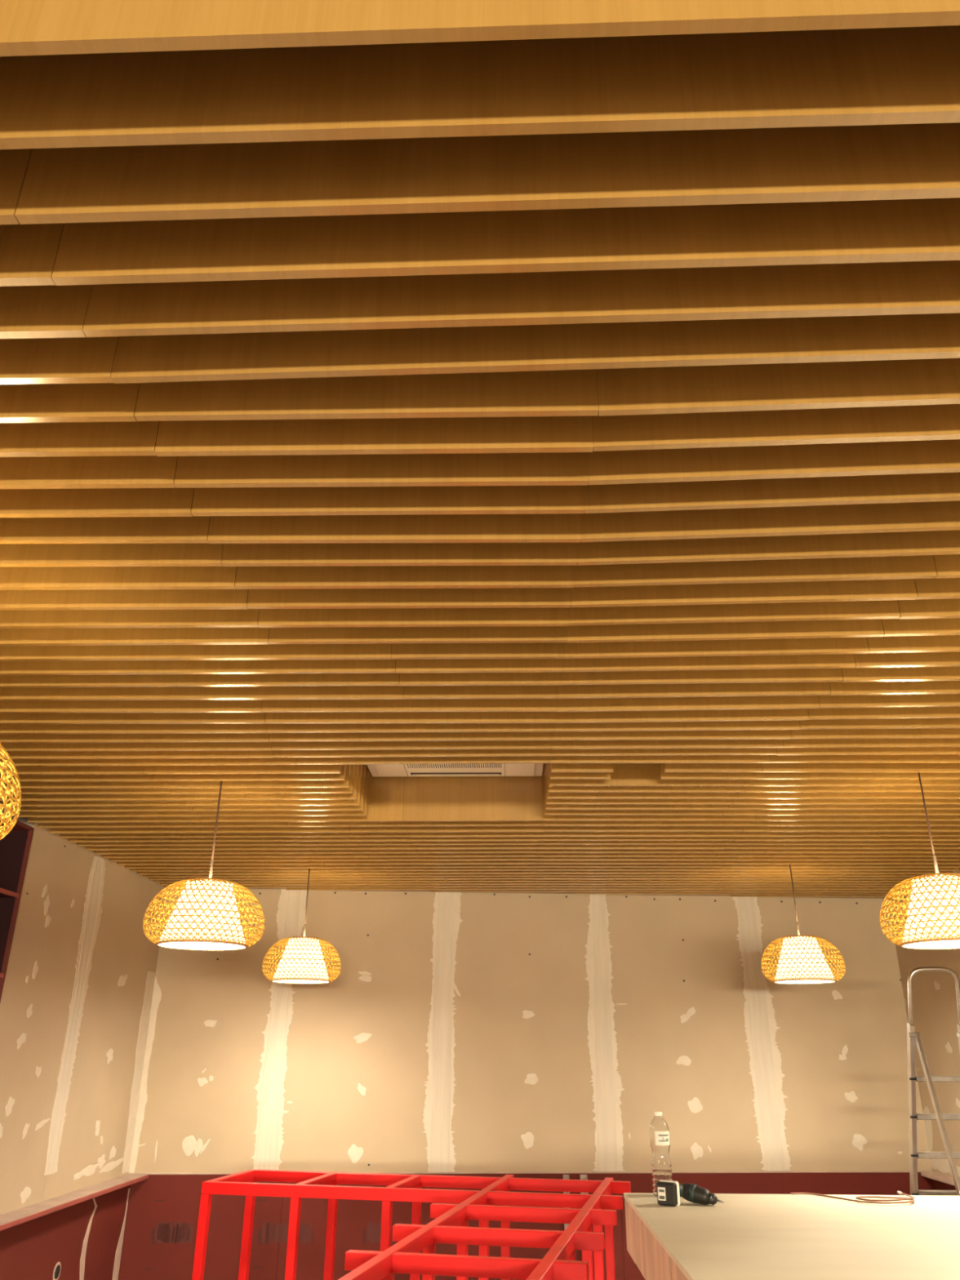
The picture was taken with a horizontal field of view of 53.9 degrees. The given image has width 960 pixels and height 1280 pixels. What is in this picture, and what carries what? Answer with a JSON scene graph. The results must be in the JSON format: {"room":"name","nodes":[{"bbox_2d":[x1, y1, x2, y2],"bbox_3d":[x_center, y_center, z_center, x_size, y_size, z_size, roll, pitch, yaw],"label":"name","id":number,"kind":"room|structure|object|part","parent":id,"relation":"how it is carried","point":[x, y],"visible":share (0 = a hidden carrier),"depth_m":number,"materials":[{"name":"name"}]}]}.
{"room":"restaurant under construction","nodes":[
{"label":"restaurant under construction","id":0,"kind":"room"},
{"bbox_2d":[0,813,166,1279],"bbox_3d":[-2.805,-0.152,-0.555,0.305,3.210,17.900,0,-23,2],"label":"wall","id":1,"kind":"structure","parent":0,"point":[76,1000],"depth_m":5.98,"materials":[{"name":"paint"}]},
{"bbox_2d":[0,813,34,1002],"bbox_3d":[-2.861,1.726,4.445,0.424,2.024,1.556,0,-23,2],"label":"wall shelving","id":2,"kind":"object","parent":1,"relation":"attached to","point":[15,846],"visible":1,"depth_m":5.41,"materials":[{"name":"red"}]},
{"bbox_3d":[-2.858,1.158,4.691,0.390,0.020,1.516,0,-24,2],"label":"shelf","id":3,"kind":"part","parent":2,"relation":"part of","materials":[{"name":"red wood"}]},
{"bbox_3d":[-2.850,2.032,5.149,0.402,2.024,0.020,0,-24,2],"label":"panel","id":4,"kind":"part","parent":2,"relation":"part of","materials":[{"name":"red wood"}]},
{"bbox_3d":[-2.857,0.806,4.844,0.424,0.020,1.516,0,-24,2],"label":"panel","id":5,"kind":"part","parent":2,"relation":"part of","materials":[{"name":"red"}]},
{"bbox_3d":[-2.623,2.082,5.650,0.012,2.338,0.945,0,-24,2],"label":"drywall panel","id":6,"kind":"part","parent":1,"relation":"part of","materials":[{"name":"paint"}]},
{"bbox_3d":[-2.589,2.550,6.728,0.012,2.338,1.399,0,-24,2],"label":"drywall panel","id":7,"kind":"part","parent":1,"relation":"part of","materials":[{"name":"paint"}]},
{"bbox_2d":[0,0,959,897],"bbox_3d":[0.025,-1.466,0.200,6.840,0.451,18.400,0,-23,2],"label":"ceiling","id":8,"kind":"structure","parent":0,"point":[571,388],"depth_m":2.07,"materials":[{"name":"brown wood"}]},
{"bbox_2d":[0,743,21,839],"bbox_3d":[-1.355,-0.038,2.350,0.544,1.069,0.544,0,-23,2],"label":"pendant lamp","id":9,"kind":"object","parent":8,"relation":"hanging from","point":[6,792],"visible":1,"depth_m":2.23,"materials":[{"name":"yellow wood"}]},
{"bbox_2d":[142,781,264,951],"bbox_3d":[-1.271,0.914,4.540,0.544,1.069,0.544,0,-23,2],"label":"pendant lamp","id":10,"kind":"object","parent":8,"relation":"hanging from","point":[205,916],"visible":1,"depth_m":4.25,"materials":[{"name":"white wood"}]},
{"bbox_3d":[-1.273,1.275,4.384,0.392,0.275,0.392,0,-24,2],"label":"lamp shade","id":11,"kind":"part","parent":10,"relation":"part of","materials":[{"name":"white"}]},
{"bbox_3d":[-1.270,0.776,4.600,0.008,0.768,0.008,0,-24,2],"label":"cord","id":12,"kind":"part","parent":10,"relation":"part of","materials":[{"name":"brown plastic"}]},
{"bbox_2d":[262,868,341,983],"bbox_3d":[-1.244,1.887,6.778,0.544,1.069,0.544,0,-23,2],"label":"pendant lamp","id":13,"kind":"object","parent":8,"relation":"hanging from","point":[302,961],"visible":1,"depth_m":6.48,"materials":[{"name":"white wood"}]},
{"bbox_3d":[-1.246,2.247,6.622,0.392,0.275,0.392,0,-24,2],"label":"lamp shade","id":14,"kind":"part","parent":13,"relation":"part of","materials":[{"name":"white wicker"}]},
{"bbox_3d":[-1.243,1.749,6.838,0.008,0.768,0.008,0,-24,2],"label":"cord","id":15,"kind":"part","parent":13,"relation":"part of","materials":[{"name":"brown plastic"}]},
{"bbox_2d":[366,763,543,776],"bbox_3d":[-0.147,0.594,5.007,0.985,0.035,0.985,0,-23,2],"label":"air conditioner","id":16,"kind":"object","parent":8,"relation":"attached to","point":[492,769],"visible":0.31,"depth_m":5.29,"materials":[{"name":"white plastic"}]},
{"bbox_2d":[405,763,502,768],"bbox_3d":[-0.147,0.606,4.997,0.531,0.003,0.532,0,-23,2],"label":"grille","id":17,"kind":"object","parent":16,"relation":"attached to","point":[492,765],"depth_m":5.20,"materials":[{"name":"white plastic"}]},
{"bbox_2d":[410,772,501,775],"bbox_3d":[-0.136,0.759,5.352,0.515,0.006,0.042,0,-24,2],"label":"outlet","id":18,"kind":"object","parent":16,"relation":"attached to","point":[411,773],"depth_m":5.35,"materials":[{"name":"white plastic"}]},
{"bbox_2d":[760,864,845,983],"bbox_3d":[2.187,1.810,6.562,0.544,1.069,0.544,0,-23,2],"label":"pendant lamp","id":19,"kind":"object","parent":8,"relation":"hanging from","point":[802,960],"visible":1,"depth_m":6.27,"materials":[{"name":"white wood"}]},
{"bbox_3d":[2.188,1.672,6.622,0.008,0.768,0.008,0,-24,2],"label":"cord","id":20,"kind":"part","parent":19,"relation":"part of","materials":[{"name":"brown plastic"}]},
{"bbox_3d":[2.185,2.171,6.406,0.392,0.275,0.392,0,-24,2],"label":"lamp shade","id":21,"kind":"part","parent":19,"relation":"part of","materials":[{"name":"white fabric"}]},
{"bbox_2d":[880,772,959,949],"bbox_3d":[2.054,0.838,4.327,0.544,1.069,0.544,0,-23,2],"label":"pendant lamp","id":22,"kind":"object","parent":8,"relation":"hanging from","point":[932,921],"visible":1,"depth_m":4.07,"materials":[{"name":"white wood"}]},
{"bbox_3d":[2.055,0.700,4.387,0.008,0.768,0.008,0,-24,2],"label":"cord","id":23,"kind":"part","parent":22,"relation":"part of","materials":[{"name":"brown plastic"}]},
{"bbox_3d":[2.052,1.199,4.171,0.392,0.275,0.392,0,-24,2],"label":"lamp shade","id":24,"kind":"part","parent":22,"relation":"part of","materials":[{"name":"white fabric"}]},
{"bbox_2d":[118,887,933,1279],"bbox_3d":[0.500,3.343,7.449,6.600,3.210,0.167,2,-24,-4],"label":"wall","id":25,"kind":"structure","parent":0,"point":[537,1035],"depth_m":7.38,"materials":[{"name":"paint"}]},
{"bbox_3d":[-2.074,2.846,7.405,1.023,2.336,0.013,2,-24,-4],"label":"drywall panel","id":26,"kind":"part","parent":25,"relation":"part of","materials":[{"name":"paint"}]},
{"bbox_3d":[-0.921,2.882,7.476,1.283,2.336,0.013,2,-24,-4],"label":"drywall panel","id":27,"kind":"part","parent":25,"relation":"part of","materials":[{"name":"paint"}]},
{"bbox_3d":[0.350,2.923,7.554,1.260,2.336,0.013,2,-24,-4],"label":"drywall panel","id":28,"kind":"part","parent":25,"relation":"part of","materials":[{"name":"paint"}]},
{"bbox_3d":[1.623,2.963,7.633,1.285,2.336,0.013,2,-24,-4],"label":"drywall panel","id":29,"kind":"part","parent":25,"relation":"part of","materials":[{"name":"paint"}]},
{"bbox_3d":[2.884,3.003,7.710,1.238,2.336,0.013,2,-24,-4],"label":"drywall panel","id":30,"kind":"part","parent":25,"relation":"part of","materials":[{"name":"paint"}]},
{"bbox_2d":[888,867,959,1190],"bbox_3d":[3.262,-0.096,-0.497,0.250,3.210,18.400,0,-23,2],"label":"wall","id":31,"kind":"structure","parent":0,"point":[935,1008],"depth_m":7.17,"materials":[{"name":"paint"}]},
{"bbox_3d":[0.010,1.445,-1.065,6.840,0.100,18.400,0,-23,2],"label":"floor","id":32,"kind":"structure","parent":0,"visible":0},
{"bbox_2d":[191,1168,631,1279],"bbox_3d":[-0.663,3.027,3.964,2.400,1.002,3.840,-5,-24,11],"label":"frame","id":33,"kind":"object","parent":32,"relation":"on","point":[450,1225],"visible":1,"depth_m":4.98,"materials":[{"name":"red paint"}]},
{"bbox_3d":[-1.567,3.601,5.218,0.048,0.940,0.048,-5,-24,11],"label":"post","id":34,"kind":"part","parent":33,"relation":"part of","materials":[{"name":"red paint"}]},
{"bbox_3d":[-1.439,3.837,5.760,0.048,0.940,0.048,-5,-24,11],"label":"post","id":35,"kind":"part","parent":33,"relation":"part of","materials":[{"name":"red paint"}]},
{"bbox_3d":[-1.034,3.557,5.111,0.048,0.940,0.048,-5,-24,11],"label":"post","id":36,"kind":"part","parent":33,"relation":"part of","materials":[{"name":"red paint"}]},
{"bbox_3d":[-0.905,3.793,5.653,0.048,0.940,0.048,-5,-24,11],"label":"post","id":37,"kind":"part","parent":33,"relation":"part of","materials":[{"name":"red paint"}]},
{"bbox_3d":[-0.511,3.514,5.005,0.048,0.940,0.048,-5,-24,11],"label":"post","id":38,"kind":"part","parent":33,"relation":"part of","materials":[{"name":"red paint"}]},
{"bbox_3d":[-0.349,2.792,3.343,0.046,0.940,0.048,-5,-24,11],"label":"post","id":39,"kind":"part","parent":33,"relation":"part of","materials":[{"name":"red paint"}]},
{"bbox_3d":[-0.421,3.048,5.187,2.390,0.060,0.048,-5,-24,11],"label":"long rail","id":40,"kind":"part","parent":33,"relation":"part of","materials":[{"name":"red paint"}]},
{"bbox_3d":[-0.383,3.750,5.548,0.048,0.940,0.048,-5,-24,11],"label":"post","id":41,"kind":"part","parent":33,"relation":"part of","materials":[{"name":"red paint"}]},
{"bbox_3d":[-0.220,3.029,3.887,0.046,0.940,0.048,-5,-24,11],"label":"post","id":42,"kind":"part","parent":33,"relation":"part of","materials":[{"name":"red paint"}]},
{"bbox_3d":[-0.292,3.284,5.729,2.390,0.060,0.048,-5,-24,11],"label":"long rail","id":43,"kind":"part","parent":33,"relation":"part of","materials":[{"name":"red paint"}]},
{"bbox_3d":[-0.086,3.275,4.451,0.046,0.940,0.048,-5,-24,11],"label":"post","id":44,"kind":"part","parent":33,"relation":"part of","materials":[{"name":"red paint"}]},
{"bbox_3d":[0.020,3.470,4.899,0.046,0.940,0.048,-5,-24,11],"label":"post","id":45,"kind":"part","parent":33,"relation":"part of","materials":[{"name":"red paint"}]},
{"bbox_3d":[0.148,3.706,5.441,0.046,0.940,0.048,-5,-24,11],"label":"post","id":46,"kind":"part","parent":33,"relation":"part of","materials":[{"name":"red paint"}]},
{"bbox_3d":[0.373,2.980,3.767,0.046,0.940,0.048,-5,-24,11],"label":"post","id":47,"kind":"part","parent":33,"relation":"part of","materials":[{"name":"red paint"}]},
{"bbox_3d":[0.507,3.226,4.332,0.046,0.940,0.048,-5,-24,11],"label":"post","id":48,"kind":"part","parent":33,"relation":"part of","materials":[{"name":"red paint"}]},
{"bbox_3d":[0.613,3.421,4.780,0.046,0.940,0.048,-5,-24,11],"label":"post","id":49,"kind":"part","parent":33,"relation":"part of","materials":[{"name":"red paint"}]},
{"bbox_3d":[0.741,3.658,5.322,0.046,0.940,0.048,-5,-24,11],"label":"post","id":50,"kind":"part","parent":33,"relation":"part of","materials":[{"name":"red paint"}]},
{"bbox_2d":[562,1174,569,1230],"bbox_3d":[0.641,4.391,6.895,0.042,0.848,0.034,2,-24,-4],"label":"stud","id":51,"kind":"object","parent":32,"relation":"on","point":[565,1176],"visible":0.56,"depth_m":7.03,"materials":[{"name":"metal"}]},
{"bbox_2d":[579,1174,587,1194],"bbox_3d":[0.774,4.395,6.903,0.052,0.848,0.034,2,-24,-4],"label":"stud","id":52,"kind":"object","parent":32,"relation":"on","point":[581,1176],"visible":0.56,"depth_m":7.07,"materials":[{"name":"metal"}]},
{"bbox_2d":[623,1191,959,1279],"bbox_3d":[1.674,2.297,2.507,2.268,1.200,2.223,0,-23,2],"label":"countertop","id":53,"kind":"structure","parent":32,"relation":"on","point":[745,1237],"depth_m":2.94,"materials":[{"name":"beige wood"}]},
{"bbox_2d":[648,1111,672,1196],"bbox_3d":[0.719,2.041,3.753,0.079,0.295,0.080,0,-23,2],"label":"water bottle","id":54,"kind":"object","parent":53,"relation":"on","point":[660,1139],"visible":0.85,"depth_m":3.73,"materials":[{"name":"clear plastic"}]},
{"bbox_2d":[656,1180,724,1206],"bbox_3d":[0.771,2.053,3.508,0.240,0.078,0.117,3,-24,-5],"label":"cordless drill","id":55,"kind":"object","parent":53,"relation":"on","point":[669,1193],"visible":1,"depth_m":3.48,"materials":[{"name":"black plastic"}]},
{"bbox_3d":[0.743,2.058,3.522,0.123,0.058,0.061,14,-27,-29],"label":"handle","id":56,"kind":"part","parent":55,"relation":"part of","materials":[{"name":"black plastic"}]},
{"bbox_3d":[1.448,2.140,3.628,0.439,0.019,0.305,0,-23,2],"label":"cable coil","id":57,"kind":"part","parent":53,"relation":"part of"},
{"bbox_2d":[906,966,959,1195],"bbox_3d":[2.803,3.061,5.480,0.480,2.195,1.263,0,-23,2],"label":"stepladder","id":58,"kind":"object","parent":32,"relation":"on","point":[913,1037],"visible":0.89,"depth_m":5.72,"materials":[{"name":"metal"}]},
{"bbox_3d":[2.625,3.333,5.708,0.034,1.875,0.624,2,-24,-5],"label":"rail","id":59,"kind":"part","parent":58,"relation":"part of","materials":[{"name":"metal"}]},
{"bbox_3d":[2.643,3.118,5.137,0.052,1.811,0.652,0,-24,2],"label":"prop leg","id":60,"kind":"part","parent":58,"relation":"part of","materials":[{"name":"metal"}]},
{"bbox_3d":[2.998,3.331,5.697,0.034,1.875,0.624,-3,-24,8],"label":"rail","id":61,"kind":"part","parent":58,"relation":"part of","materials":[{"name":"metal"}]}
]}

